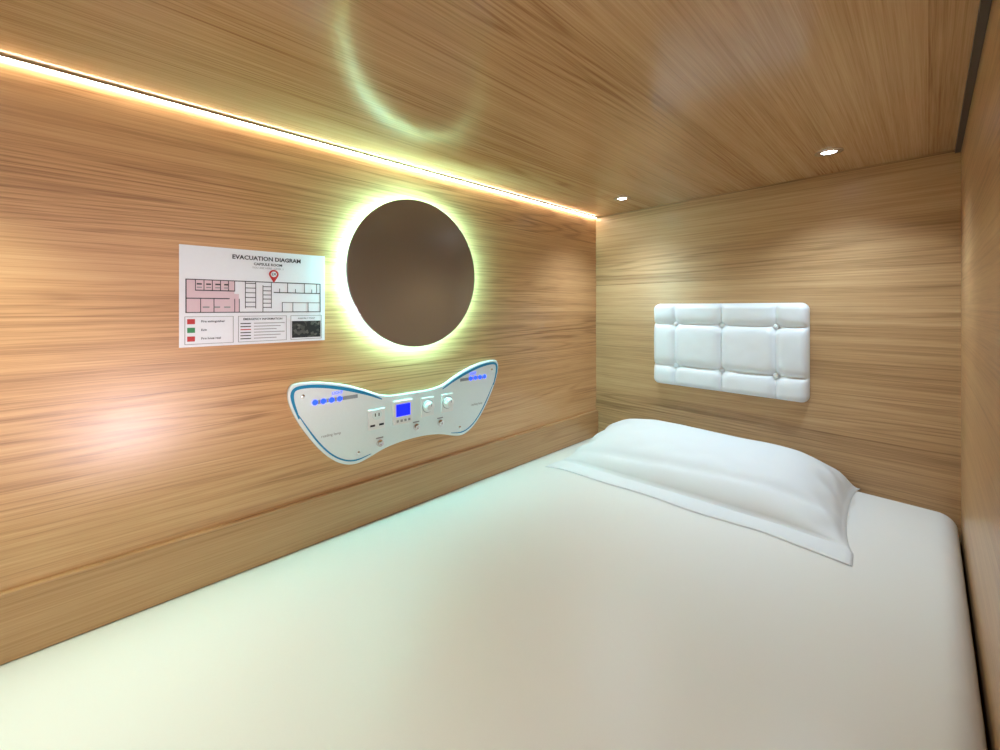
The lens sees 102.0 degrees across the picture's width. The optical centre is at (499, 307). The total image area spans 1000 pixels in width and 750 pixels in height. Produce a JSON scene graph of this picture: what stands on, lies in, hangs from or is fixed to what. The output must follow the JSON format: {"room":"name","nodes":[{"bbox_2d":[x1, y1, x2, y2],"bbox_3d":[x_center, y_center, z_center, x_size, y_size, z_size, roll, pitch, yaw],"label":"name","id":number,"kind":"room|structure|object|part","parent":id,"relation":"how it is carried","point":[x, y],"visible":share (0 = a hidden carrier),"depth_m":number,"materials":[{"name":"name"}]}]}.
{"room":"hotel room","nodes":[
{"label":"hotel room","id":0,"kind":"room"},
{"bbox_2d":[0,58,595,591],"bbox_3d":[-0.323,0.145,1.069,2.000,1.110,0.030,0,0,-43],"label":"wall","id":1,"kind":"structure","parent":0,"point":[117,438],"depth_m":0.78,"materials":[{"name":"brown wood"}]},
{"bbox_2d":[179,244,324,347],"bbox_3d":[-0.514,-0.023,0.866,0.271,0.198,0.004,0,0,-43],"label":"sign","id":2,"kind":"object","parent":1,"relation":"attached to","point":[228,296],"visible":1,"depth_m":0.85,"materials":[{"name":"paper"}]},
{"bbox_2d":[292,321,320,337],"bbox_3d":[-0.444,0.048,0.930,0.062,0.038,0.001,0,0,-43],"label":"photo","id":3,"kind":"object","parent":2,"relation":"on","point":[300,329],"depth_m":0.93},
{"bbox_2d":[0,410,597,664],"bbox_3d":[-0.309,0.492,1.054,1.998,0.108,0.012,0,0,-43],"label":"trim","id":4,"kind":"structure","parent":1,"relation":"attached to","point":[35,616],"depth_m":0.82,"materials":[{"name":"brown wood"}]},
{"bbox_2d":[287,360,497,464],"bbox_3d":[-0.233,0.277,1.110,0.638,0.217,0.034,0,0,-43],"label":"control panel","id":5,"kind":"object","parent":1,"relation":"attached to","point":[348,424],"visible":1,"depth_m":1.04,"materials":[{"name":"white plastic"}]},
{"bbox_2d":[368,407,384,430],"bbox_3d":[-0.316,0.284,1.036,0.046,0.052,0.007,0,0,-43],"label":"socket","id":6,"kind":"object","parent":5,"relation":"attached to","point":[376,415],"depth_m":1.03,"materials":[{"name":"white plastic"}]},
{"bbox_3d":[-0.205,0.278,1.142,0.042,0.054,0.005,0,0,-43],"label":"knob","id":7,"kind":"part","parent":5,"relation":"part of","materials":[{"name":"white plastic"}]},
{"bbox_3d":[-0.197,0.276,1.134,0.033,0.033,0.019,0,0,-43],"label":"knob","id":8,"kind":"part","parent":5,"relation":"part of","materials":[{"name":"white plastic"}]},
{"bbox_3d":[-0.155,0.278,1.189,0.042,0.054,0.005,0,0,-43],"label":"knob","id":9,"kind":"part","parent":5,"relation":"part of","materials":[{"name":"white plastic"}]},
{"bbox_3d":[-0.148,0.276,1.181,0.033,0.033,0.019,0,0,-43],"label":"knob","id":10,"kind":"part","parent":5,"relation":"part of","materials":[{"name":"white plastic"}]},
{"bbox_2d":[345,199,474,346],"bbox_3d":[-0.232,-0.094,1.115,0.400,0.400,0.028,0,0,-43],"label":"backlit mirror","id":11,"kind":"object","parent":1,"relation":"attached to","point":[409,267],"visible":1,"depth_m":1.09,"materials":[{"name":"mirror glass"},{"name":"glowing white led diffuser"}]},
{"bbox_2d":[0,0,979,216],"bbox_3d":[0.044,-0.405,0.681,2.060,0.030,1.099,0,0,-43],"label":"ceiling","id":12,"kind":"structure","parent":0,"point":[580,106],"depth_m":0.69,"materials":[{"name":"brown wood"}]},
{"bbox_2d":[0,54,596,217],"bbox_3d":[-0.310,-0.387,1.056,1.990,0.004,0.006,0,0,-43],"label":"strip light","id":13,"kind":"object","parent":12,"relation":"in","point":[2,56],"visible":1,"depth_m":0.83,"materials":[{"name":"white glowing led plastic diffuser"}]},
{"bbox_2d":[614,196,630,200],"bbox_3d":[0.433,-0.388,1.435,0.057,0.004,0.057,0,0,-43],"label":"recessed light","id":14,"kind":"object","parent":12,"relation":"in","point":[619,198],"visible":1,"depth_m":1.43,"materials":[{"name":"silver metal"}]},
{"bbox_2d":[814,147,843,156],"bbox_3d":[0.818,-0.388,1.008,0.057,0.004,0.057,0,0,-43],"label":"recessed light","id":15,"kind":"object","parent":12,"relation":"in","point":[833,150],"visible":1,"depth_m":1.00,"materials":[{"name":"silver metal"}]},
{"bbox_2d":[955,0,991,152],"bbox_3d":[0.398,-0.385,0.307,1.998,0.008,0.010,0,0,-43],"label":"door track","id":16,"kind":"object","parent":12,"relation":"attached to","point":[984,5],"visible":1,"depth_m":0.63,"materials":[{"name":"metal"}]},
{"bbox_2d":[596,150,960,549],"bbox_3d":[0.782,0.145,1.378,0.030,1.110,1.099,0,0,-43],"label":"wall","id":17,"kind":"structure","parent":0,"point":[873,252],"depth_m":1.17,"materials":[{"name":"brown wood"}]},
{"bbox_2d":[654,303,809,401],"bbox_3d":[0.748,0.134,1.368,0.031,0.300,0.476,0,0,-43],"label":"cushion","id":18,"kind":"object","parent":17,"relation":"attached to","point":[753,349],"visible":1,"depth_m":1.32,"materials":[{"name":"white leather"}]},
{"bbox_2d":[961,0,999,749],"bbox_3d":[0.731,0.145,0.595,1.120,1.110,0.030,0,0,-43],"label":"wall","id":19,"kind":"structure","parent":0,"point":[980,150],"depth_m":0.60,"materials":[{"name":"brown wood"}]},
{"bbox_3d":[0.044,0.700,0.681,2.060,0.040,1.099,0,0,-43],"label":"floor","id":20,"kind":"structure","parent":0,"visible":0},
{"bbox_2d":[0,437,986,749],"bbox_3d":[0.042,0.589,0.683,1.988,0.181,1.032,0,0,-43],"label":"mattress","id":21,"kind":"object","parent":20,"relation":"on","point":[532,605],"visible":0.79,"depth_m":0.60,"materials":[{"name":"white fabric"}]},
{"bbox_2d":[546,419,858,565],"bbox_3d":[0.569,0.449,1.203,0.738,0.123,0.461,0,0,43],"label":"pillow","id":22,"kind":"object","parent":21,"relation":"on","point":[787,494],"visible":1,"depth_m":1.07,"materials":[{"name":"white fabric"}]}
]}

